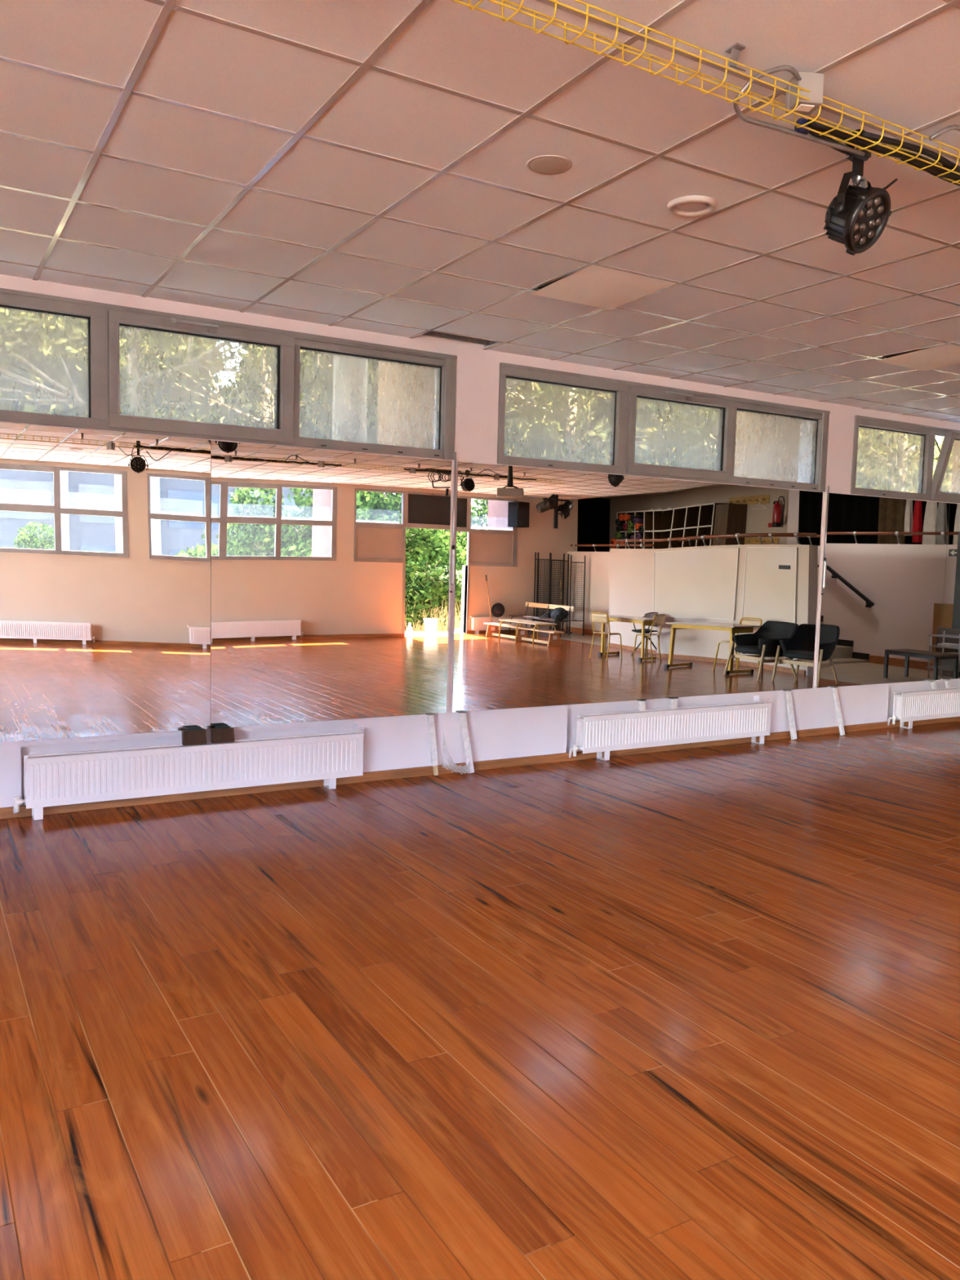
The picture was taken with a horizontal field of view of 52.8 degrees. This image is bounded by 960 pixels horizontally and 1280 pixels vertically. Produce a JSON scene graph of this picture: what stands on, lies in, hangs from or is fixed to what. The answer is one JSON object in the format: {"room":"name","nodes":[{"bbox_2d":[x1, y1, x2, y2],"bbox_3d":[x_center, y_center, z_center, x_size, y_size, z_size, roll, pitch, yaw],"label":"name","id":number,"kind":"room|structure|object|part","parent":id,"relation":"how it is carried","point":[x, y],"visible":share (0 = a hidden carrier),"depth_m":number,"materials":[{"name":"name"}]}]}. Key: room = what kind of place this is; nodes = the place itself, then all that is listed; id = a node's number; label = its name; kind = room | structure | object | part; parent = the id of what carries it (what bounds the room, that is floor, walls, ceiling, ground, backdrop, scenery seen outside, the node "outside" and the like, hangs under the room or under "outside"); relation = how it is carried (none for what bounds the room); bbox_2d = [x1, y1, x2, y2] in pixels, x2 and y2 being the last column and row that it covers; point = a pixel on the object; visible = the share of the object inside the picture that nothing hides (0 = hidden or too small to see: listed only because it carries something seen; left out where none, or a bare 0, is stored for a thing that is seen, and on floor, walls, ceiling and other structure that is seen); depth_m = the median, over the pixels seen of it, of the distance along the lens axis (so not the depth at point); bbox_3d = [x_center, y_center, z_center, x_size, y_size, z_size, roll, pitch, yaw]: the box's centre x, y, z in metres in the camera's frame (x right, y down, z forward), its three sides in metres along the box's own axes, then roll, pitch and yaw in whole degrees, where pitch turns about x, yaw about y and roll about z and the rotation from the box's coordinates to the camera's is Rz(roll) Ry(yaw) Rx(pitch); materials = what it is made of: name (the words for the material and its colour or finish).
{"room":"exercise studio","nodes":[
{"label":"exercise studio","id":0,"kind":"room"},
{"bbox_2d":[377,360,435,448],"bbox_3d":[-0.478,-0.727,7.886,0.350,3.500,1.040,-1,5,-31],"label":"wall","id":1,"kind":"structure","parent":0,"point":[406,393],"depth_m":7.69,"materials":[{"name":"white paint"}]},
{"bbox_2d":[0,720,959,1279],"bbox_3d":[2.687,1.525,2.008,16.170,0.060,12.110,-1,5,-31],"label":"floor","id":2,"kind":"structure","parent":0,"point":[687,1014],"depth_m":3.33,"materials":[{"name":"brown wood"}]},
{"bbox_2d":[13,727,364,820],"bbox_3d":[-1.761,0.835,6.210,2.235,0.397,0.128,-1,5,-31],"label":"radiator","id":3,"kind":"object","parent":2,"relation":"on","point":[60,779],"visible":1,"depth_m":6.08,"materials":[{"name":"white metal"}]},
{"bbox_2d":[27,732,358,758],"bbox_3d":[-1.748,0.673,6.199,2.090,0.004,0.084,-1,5,-31],"label":"grille","id":4,"kind":"object","parent":3,"relation":"attached to","point":[337,736],"depth_m":6.14,"materials":[{"name":"white metal"}]},
{"bbox_2d":[182,726,206,745],"bbox_3d":[-1.823,0.612,6.162,0.147,0.103,0.080,-1,5,-31],"label":"wood block","id":5,"kind":"object","parent":3,"relation":"on","point":[195,735],"visible":1,"depth_m":6.13,"materials":[{"name":"brown wood"}]},
{"bbox_2d":[210,724,234,743],"bbox_3d":[-1.665,0.608,6.255,0.142,0.103,0.080,-1,5,-31],"label":"wood block","id":6,"kind":"object","parent":3,"relation":"on","point":[220,733],"visible":1,"depth_m":6.22,"materials":[{"name":"brown wood"}]},
{"bbox_2d":[426,713,438,775],"bbox_3d":[-0.352,0.766,7.090,0.087,0.459,0.062,-1,5,-31],"label":"batten","id":7,"kind":"object","parent":2,"relation":"on","point":[431,724],"visible":1,"depth_m":7.07,"materials":[{"name":"white wood"}]},
{"bbox_2d":[442,731,470,773],"bbox_3d":[-0.167,0.823,7.109,0.227,0.341,0.054,-1,5,-23],"label":"plastic wrap","id":8,"kind":"object","parent":2,"relation":"on","point":[451,766],"visible":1,"depth_m":7.10,"materials":[{"name":"plastic"}]},
{"bbox_2d":[457,711,474,773],"bbox_3d":[-0.106,0.763,7.212,0.105,0.461,0.102,-1,5,-31],"label":"batten","id":9,"kind":"object","parent":2,"relation":"on","point":[463,718],"visible":1,"depth_m":7.19,"materials":[{"name":"white wood"}]},
{"bbox_2d":[568,698,771,760],"bbox_3d":[1.692,0.755,8.248,2.206,0.398,0.139,-1,5,-31],"label":"radiator","id":10,"kind":"object","parent":2,"relation":"on","point":[606,732],"visible":1,"depth_m":8.13,"materials":[{"name":"white metal"}]},
{"bbox_2d":[579,702,763,717],"bbox_3d":[1.702,0.592,8.241,2.060,0.004,0.084,-1,5,-31],"label":"grille","id":11,"kind":"object","parent":10,"relation":"attached to","point":[748,705],"depth_m":8.20,"materials":[{"name":"white metal"}]},
{"bbox_2d":[783,689,796,739],"bbox_3d":[2.882,0.693,8.983,0.112,0.461,0.098,-1,5,-31],"label":"batten","id":12,"kind":"object","parent":2,"relation":"on","point":[788,693],"visible":1,"depth_m":8.96,"materials":[{"name":"white wood"}]},
{"bbox_2d":[831,686,844,735],"bbox_3d":[3.434,0.682,9.289,0.154,0.461,0.060,5,6,38],"label":"batten","id":13,"kind":"object","parent":2,"relation":"on","point":[835,693],"visible":1,"depth_m":9.27,"materials":[{"name":"white wood"}]},
{"bbox_2d":[887,686,959,728],"bbox_3d":[5.104,0.676,10.266,2.226,0.398,0.140,-1,5,-31],"label":"radiator","id":14,"kind":"object","parent":2,"relation":"on","point":[909,706],"visible":1,"depth_m":9.87,"materials":[{"name":"white metal"}]},
{"bbox_2d":[896,687,959,693],"bbox_3d":[5.114,0.513,10.260,2.080,0.004,0.084,-1,5,-31],"label":"grille","id":15,"kind":"object","parent":14,"relation":"attached to","point":[953,690],"depth_m":9.97,"materials":[{"name":"white metal"}]},
{"bbox_3d":[5.137,0.655,10.226,2.120,0.297,0.018,-1,5,-31],"label":"panel","id":16,"kind":"part","parent":14,"relation":"part of","materials":[{"name":"white metal"}]},
{"bbox_2d":[0,0,959,422],"bbox_3d":[3.486,-1.721,2.160,17.430,0.184,12.000,-1,5,-31],"label":"ceiling","id":17,"kind":"structure","parent":0,"point":[353,164],"depth_m":3.86,"materials":[{"name":"tile"}]},
{"bbox_2d":[525,155,572,174],"bbox_3d":[0.269,-1.846,3.756,0.180,0.010,0.180,-1,5,-31],"label":"ceiling speaker","id":18,"kind":"object","parent":17,"relation":"attached to","point":[548,165],"visible":1,"depth_m":3.74,"materials":[{"name":"white plastic"}]},
{"bbox_2d":[531,264,675,309],"bbox_3d":[0.683,-1.956,5.386,0.576,0.025,0.576,-1,5,-31],"label":"tile","id":19,"kind":"structure","parent":17,"relation":"attached to","point":[595,286],"depth_m":5.35,"materials":[{"name":"white tile"}]},
{"bbox_2d":[666,195,717,216],"bbox_3d":[0.908,-1.861,4.134,0.212,0.040,0.212,-1,5,-31],"label":"ceiling vent","id":20,"kind":"object","parent":17,"relation":"attached to","point":[692,205],"visible":1,"depth_m":4.11,"materials":[{"name":"white plastic"}]},
{"bbox_2d":[451,0,959,184],"bbox_3d":[1.633,-1.709,3.395,14.202,0.145,0.110,-1,5,-31],"label":"cable tray","id":21,"kind":"object","parent":17,"relation":"attached to","point":[735,50],"visible":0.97,"depth_m":2.83,"materials":[{"name":"yellow metal"}]},
{"bbox_2d":[733,65,864,156],"bbox_3d":[1.048,-1.679,3.070,0.582,0.136,0.136,-1,5,-31],"label":"cable","id":22,"kind":"object","parent":21,"relation":"in","point":[783,68],"visible":0.9,"depth_m":3.04,"materials":[{"name":"grey plastic"}]},
{"bbox_2d":[794,117,811,134],"bbox_3d":[1.036,-1.645,3.098,0.038,0.043,0.044,-1,5,-31],"label":"plug","id":23,"kind":"object","parent":21,"relation":"in","point":[801,121],"visible":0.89,"depth_m":3.09,"materials":[{"name":"blue plastic"}]},
{"bbox_2d":[785,71,824,115],"bbox_3d":[1.009,-1.698,3.008,0.085,0.093,0.085,1,5,-9],"label":"junction box","id":24,"kind":"object","parent":21,"relation":"attached to","point":[812,82],"visible":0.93,"depth_m":2.97,"materials":[{"name":"grey plastic"}]},
{"bbox_3d":[1.005,-1.702,3.037,0.085,0.090,0.026,1,5,-9],"label":"lid","id":25,"kind":"part","parent":24,"relation":"part of","materials":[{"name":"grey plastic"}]},
{"bbox_2d":[808,127,869,160],"bbox_3d":[1.169,-1.639,3.181,0.322,0.049,0.028,-2,6,-32],"label":"cable","id":26,"kind":"object","parent":21,"relation":"in","point":[865,157],"visible":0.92,"depth_m":3.18,"materials":[{"name":"black rubber"}]},
{"bbox_2d":[823,128,897,255],"bbox_3d":[1.351,-1.540,3.377,0.410,0.413,0.202,-3,6,-43],"label":"spotlight","id":27,"kind":"object","parent":21,"relation":"hanging from","point":[857,216],"visible":0.94,"depth_m":3.30,"materials":[{"name":"black metal"}]},
{"bbox_3d":[1.208,-1.451,3.247,0.016,0.035,0.035,-3,6,-43],"label":"tilt knob","id":28,"kind":"part","parent":27,"relation":"part of","materials":[{"name":"black plastic"}]},
{"bbox_3d":[1.300,-1.635,3.325,0.035,0.093,0.024,-3,6,-43],"label":"stem","id":29,"kind":"part","parent":27,"relation":"part of","materials":[{"name":"black metal"}]},
{"bbox_3d":[1.325,-1.435,3.309,0.173,0.153,0.081,-3,6,-43],"label":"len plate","id":30,"kind":"part","parent":27,"relation":"part of","materials":[{"name":"black plastic"}]},
{"bbox_2d":[807,117,959,182],"bbox_3d":[4.090,-1.716,4.871,7.072,0.034,0.048,-1,5,-31],"label":"cable","id":31,"kind":"object","parent":21,"relation":"in","point":[858,141],"visible":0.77,"depth_m":3.23,"materials":[{"name":"black rubber"}]},
{"bbox_2d":[859,131,959,173],"bbox_3d":[4.203,-1.726,4.897,6.852,0.030,0.041,-1,5,-31],"label":"cable","id":32,"kind":"object","parent":21,"relation":"in","point":[885,140],"visible":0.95,"depth_m":3.26,"materials":[{"name":"black rubber"}]},
{"bbox_2d":[900,158,959,186],"bbox_3d":[4.284,-1.718,5.004,6.601,0.032,0.040,-1,5,-31],"label":"cable","id":33,"kind":"object","parent":21,"relation":"in","point":[929,171],"visible":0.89,"depth_m":3.39,"materials":[{"name":"black rubber"}]},
{"bbox_2d":[928,124,959,141],"bbox_3d":[1.652,-1.708,3.313,0.299,0.070,0.056,-1,5,-31],"label":"cable","id":34,"kind":"object","parent":21,"relation":"in","point":[948,128],"visible":1,"depth_m":3.25,"materials":[{"name":"white plastic"}]},
{"bbox_2d":[875,343,959,370],"bbox_3d":[3.264,-2.016,6.913,0.576,0.025,0.576,-1,5,-31],"label":"tile","id":35,"kind":"structure","parent":17,"relation":"attached to","point":[944,355],"depth_m":6.91,"materials":[{"name":"white tile"}]},
{"bbox_2d":[0,274,959,807],"bbox_3d":[2.151,-0.846,8.497,21.550,3.670,0.070,-1,5,-31],"label":"wall","id":36,"kind":"structure","parent":0,"point":[394,742],"depth_m":7.17,"materials":[{"name":"paint"}]},
{"bbox_2d":[0,422,210,742],"bbox_3d":[-2.575,-0.325,5.685,1.973,1.841,0.016,-1,5,-30],"label":"wall mirror","id":37,"kind":"object","parent":36,"relation":"attached to","point":[105,535],"visible":1,"depth_m":5.85,"materials":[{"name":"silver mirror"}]},
{"bbox_2d":[0,288,457,460],"bbox_3d":[-1.730,-1.637,6.085,3.585,0.745,0.130,-1,5,-31],"label":"window","id":38,"kind":"structure","parent":36,"relation":"in","point":[104,321],"depth_m":6.09,"materials":[{"name":"grey metal"}]},
{"bbox_3d":[-1.764,-1.956,5.982,0.285,0.027,0.041,-1,5,-31],"label":"opener arm","id":39,"kind":"part","parent":38,"relation":"part of","materials":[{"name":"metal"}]},
{"bbox_3d":[-1.728,-1.626,6.071,1.150,0.682,0.084,-1,5,-31],"label":"sash frame","id":40,"kind":"part","parent":38,"relation":"part of","materials":[{"name":"grey metal"}]},
{"bbox_3d":[-0.955,-1.979,6.465,1.600,0.007,0.008,-1,5,-31],"label":"opener rod","id":41,"kind":"part","parent":38,"relation":"part of","materials":[{"name":"grey metal"}]},
{"bbox_2d":[210,440,451,728],"bbox_3d":[-0.975,-0.362,6.630,1.734,1.841,0.013,-1,5,-31],"label":"wall mirror","id":42,"kind":"object","parent":36,"relation":"attached to","point":[330,569],"visible":0.99,"depth_m":6.58,"materials":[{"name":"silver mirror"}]},
{"bbox_2d":[446,452,456,711],"bbox_3d":[-0.206,-0.417,7.068,0.034,1.890,0.050,-1,5,-31],"label":"trim","id":43,"kind":"structure","parent":36,"relation":"in","point":[452,551],"depth_m":7.04,"materials":[{"name":"white metal"}]},
{"bbox_3d":[-0.192,-0.535,7.048,0.018,0.250,0.020,-1,5,-31],"label":"lever","id":44,"kind":"part","parent":43,"relation":"part of","materials":[{"name":"silver metal"}]},
{"bbox_3d":[-0.190,-0.880,7.029,0.012,0.960,0.013,5,6,37],"label":"rod","id":45,"kind":"part","parent":43,"relation":"part of","materials":[{"name":"metal"}]},
{"bbox_2d":[0,716,959,819],"bbox_3d":[0.280,0.947,7.506,17.250,0.066,0.024,-1,5,-31],"label":"baseboard","id":46,"kind":"structure","parent":36,"relation":"attached to","point":[5,812],"depth_m":7.09,"materials":[{"name":"brown wood"}]},
{"bbox_2d":[452,461,662,711],"bbox_3d":[0.657,-0.400,7.594,1.942,1.841,0.014,-1,5,-30],"label":"wall mirror","id":47,"kind":"object","parent":36,"relation":"attached to","point":[557,571],"visible":1,"depth_m":7.54,"materials":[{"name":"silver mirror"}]},
{"bbox_2d":[638,699,646,711],"bbox_3d":[1.352,0.576,8.093,0.068,0.159,0.047,-1,5,-31],"label":"batten","id":48,"kind":"object","parent":36,"relation":"attached to","point":[642,703],"visible":0.6,"depth_m":8.07,"materials":[{"name":"white paint"}]},
{"bbox_2d":[497,362,830,492],"bbox_3d":[1.677,-1.716,8.101,3.585,0.745,0.130,-1,5,-31],"label":"window","id":49,"kind":"structure","parent":36,"relation":"in","point":[625,393],"depth_m":7.91,"materials":[{"name":"grey metal"}]},
{"bbox_3d":[1.644,-2.035,7.998,0.285,0.027,0.041,-1,5,-31],"label":"opener arm","id":50,"kind":"part","parent":49,"relation":"part of","materials":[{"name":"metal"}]},
{"bbox_3d":[1.679,-1.705,8.087,1.150,0.682,0.084,-1,5,-31],"label":"sash frame","id":51,"kind":"part","parent":49,"relation":"part of","materials":[{"name":"grey metal"}]},
{"bbox_3d":[2.452,-2.058,8.481,1.600,0.007,0.008,-1,5,-31],"label":"opener rod","id":52,"kind":"part","parent":49,"relation":"part of","materials":[{"name":"grey metal"}]},
{"bbox_2d":[668,697,678,708],"bbox_3d":[1.653,0.569,8.271,0.078,0.159,0.047,-1,5,-31],"label":"batten","id":53,"kind":"object","parent":36,"relation":"attached to","point":[673,700],"visible":0.6,"depth_m":8.25,"materials":[{"name":"white paint"}]},
{"bbox_2d":[654,479,822,698],"bbox_3d":[2.334,-0.440,8.592,1.953,1.841,0.014,-1,5,-31],"label":"wall mirror","id":54,"kind":"object","parent":36,"relation":"attached to","point":[739,565],"visible":1,"depth_m":8.55,"materials":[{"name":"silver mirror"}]},
{"bbox_2d":[813,485,829,686],"bbox_3d":[3.224,-0.496,9.098,0.034,1.890,0.050,-1,5,-31],"label":"batten","id":55,"kind":"object","parent":36,"relation":"in","point":[823,562],"depth_m":9.08,"materials":[{"name":"white wood"}]},
{"bbox_3d":[3.238,-0.615,9.078,0.018,0.250,0.020,-1,5,-31],"label":"lever","id":56,"kind":"part","parent":55,"relation":"part of","materials":[{"name":"silver metal"}]},
{"bbox_3d":[3.241,-0.959,9.059,0.013,0.960,0.012,1,5,-8],"label":"rod","id":57,"kind":"part","parent":55,"relation":"part of","materials":[{"name":"metal"}]},
{"bbox_2d":[816,493,949,688],"bbox_3d":[4.031,-0.479,9.599,1.862,1.841,0.007,-1,5,-31],"label":"wall mirror","id":58,"kind":"object","parent":36,"relation":"attached to","point":[882,598],"visible":1,"depth_m":9.57,"materials":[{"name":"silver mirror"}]},
{"bbox_2d":[850,415,959,503],"bbox_3d":[5.122,-1.789,10.055,3.585,0.745,0.276,-1,5,-31],"label":"window","id":59,"kind":"structure","parent":36,"relation":"in","point":[928,487],"depth_m":9.70,"materials":[{"name":"grey metal"}]},
{"bbox_3d":[5.129,-1.769,10.033,1.150,0.682,0.084,-1,19,-31],"label":"sash frame","id":60,"kind":"part","parent":59,"relation":"part of","materials":[{"name":"grey metal"}]},
{"bbox_2d":[928,680,937,689],"bbox_3d":[4.736,0.501,10.095,0.128,0.170,0.047,-1,5,-31],"label":"batten","id":61,"kind":"object","parent":36,"relation":"attached to","point":[933,683],"visible":0.6,"depth_m":10.06,"materials":[{"name":"white wood"}]},
{"bbox_2d":[943,679,951,688],"bbox_3d":[4.939,0.495,10.216,0.100,0.164,0.047,-1,5,-31],"label":"batten","id":62,"kind":"object","parent":36,"relation":"attached to","point":[948,686],"visible":0.6,"depth_m":10.19,"materials":[{"name":"white wood"}]},
{"bbox_2d":[937,502,959,679],"bbox_3d":[5.639,-0.517,10.553,1.867,1.841,0.004,-1,5,-31],"label":"wall mirror","id":63,"kind":"object","parent":36,"relation":"attached to","point":[949,655],"visible":1,"depth_m":10.15,"materials":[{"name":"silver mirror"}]},
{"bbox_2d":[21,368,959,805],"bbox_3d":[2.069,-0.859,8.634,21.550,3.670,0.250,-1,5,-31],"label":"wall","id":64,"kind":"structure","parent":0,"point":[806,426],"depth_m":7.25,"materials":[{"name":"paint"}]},
{"bbox_2d":[536,269,932,358],"bbox_3d":[5.254,-2.271,3.197,22.150,0.200,12.570,-1,5,-31],"label":"roof","id":65,"kind":"structure","parent":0,"point":[554,281],"depth_m":7.22,"materials":[{"name":"concrete"}]},
{"bbox_2d":[733,410,800,482],"bbox_3d":[2.929,-0.806,9.902,0.350,3.500,1.040,-1,5,-31],"label":"wall","id":66,"kind":"structure","parent":0,"point":[767,446],"depth_m":9.63,"materials":[{"name":"white paint"}]},
{"bbox_2d":[950,440,959,493],"bbox_3d":[6.324,-0.885,11.911,0.350,3.500,1.040,-1,5,-31],"label":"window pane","id":67,"kind":"structure","parent":0,"point":[955,481],"depth_m":12.12,"materials":[{"name":"clear glass"}]},
{"label":"outside","id":68,"kind":"structure","parent":0,"visible":0},
{"bbox_3d":[7.634,1.733,3.211,105.000,0.180,135.000,-1,5,-31],"label":"ground","id":69,"kind":"structure","parent":68,"visible":0},
{"bbox_2d":[0,308,307,427],"bbox_3d":[-3.568,-2.585,10.826,4.823,6.711,4.004,-1,5,-23],"label":"pine tree","id":70,"kind":"object","parent":69,"relation":"on","point":[135,406],"visible":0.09,"depth_m":10.55,"materials":[{"name":"green plant"}]},
{"bbox_2d":[82,332,377,443],"bbox_3d":[-2.526,-3.071,13.018,5.305,7.382,4.404,-1,5,-23],"label":"pine tree","id":71,"kind":"object","parent":69,"relation":"on","point":[267,420],"visible":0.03,"depth_m":12.45,"materials":[{"name":"green plant"}]},
{"bbox_2d":[259,347,377,444],"bbox_3d":[-1.491,-2.294,11.911,4.143,6.043,4.520,6,6,42],"label":"pine tree","id":72,"kind":"object","parent":69,"relation":"on","point":[324,357],"visible":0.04,"depth_m":11.23,"materials":[{"name":"green plant"}]},
{"bbox_2d":[332,355,368,443],"bbox_3d":[-1.207,-2.074,9.026,0.400,6.006,0.400,-1,5,-31],"label":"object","id":73,"kind":"object","parent":69,"relation":"on","point":[349,392],"visible":0.14,"depth_m":8.91,"materials":[{"name":"concrete"}]},
{"bbox_2d":[299,356,588,462],"bbox_3d":[-0.507,-2.940,13.650,5.317,7.109,4.874,4,5,27],"label":"pine tree","id":74,"kind":"object","parent":69,"relation":"on","point":[510,419],"visible":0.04,"depth_m":12.56,"materials":[{"name":"green plant"}]},
{"bbox_2d":[0,308,950,490],"bbox_3d":[2.707,-5.684,17.106,51.629,12.071,16.241,-1,5,-31],"label":"treeline","id":75,"kind":"object","parent":69,"relation":"on","point":[77,368],"visible":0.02,"depth_m":15.55,"materials":[{"name":"green plant"}]},
{"bbox_2d":[503,380,719,467],"bbox_3d":[1.113,-3.151,15.124,5.305,7.382,4.404,2,5,8],"label":"pine tree","id":76,"kind":"object","parent":69,"relation":"on","point":[569,432],"visible":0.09,"depth_m":14.80,"materials":[{"name":"green plant"}]},
{"bbox_2d":[577,393,879,488],"bbox_3d":[4.197,-3.139,15.391,5.583,7.465,5.118,0,5,-17],"label":"pine tree","id":77,"kind":"object","parent":69,"relation":"on","point":[713,457],"visible":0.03,"depth_m":15.27,"materials":[{"name":"green plant"}]},
{"bbox_2d":[653,404,901,490],"bbox_3d":[5.786,-3.413,17.730,5.546,7.717,4.605,5,6,39],"label":"pine tree","id":78,"kind":"object","parent":69,"relation":"on","point":[866,438],"visible":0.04,"depth_m":17.93,"materials":[{"name":"green plant"}]},
{"bbox_2d":[855,427,953,493],"bbox_3d":[8.380,-3.562,19.686,5.849,7.820,5.361,3,5,14],"label":"pine tree","id":79,"kind":"object","parent":69,"relation":"on","point":[900,459],"visible":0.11,"depth_m":18.73,"materials":[{"name":"green plant"}]},
{"bbox_2d":[855,433,953,492],"bbox_3d":[10.577,-3.798,21.883,4.805,8.053,5.787,0,5,-20],"label":"pine tree","id":80,"kind":"object","parent":69,"relation":"on","point":[889,455],"visible":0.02,"depth_m":21.66,"materials":[{"name":"green plant"}]}
]}

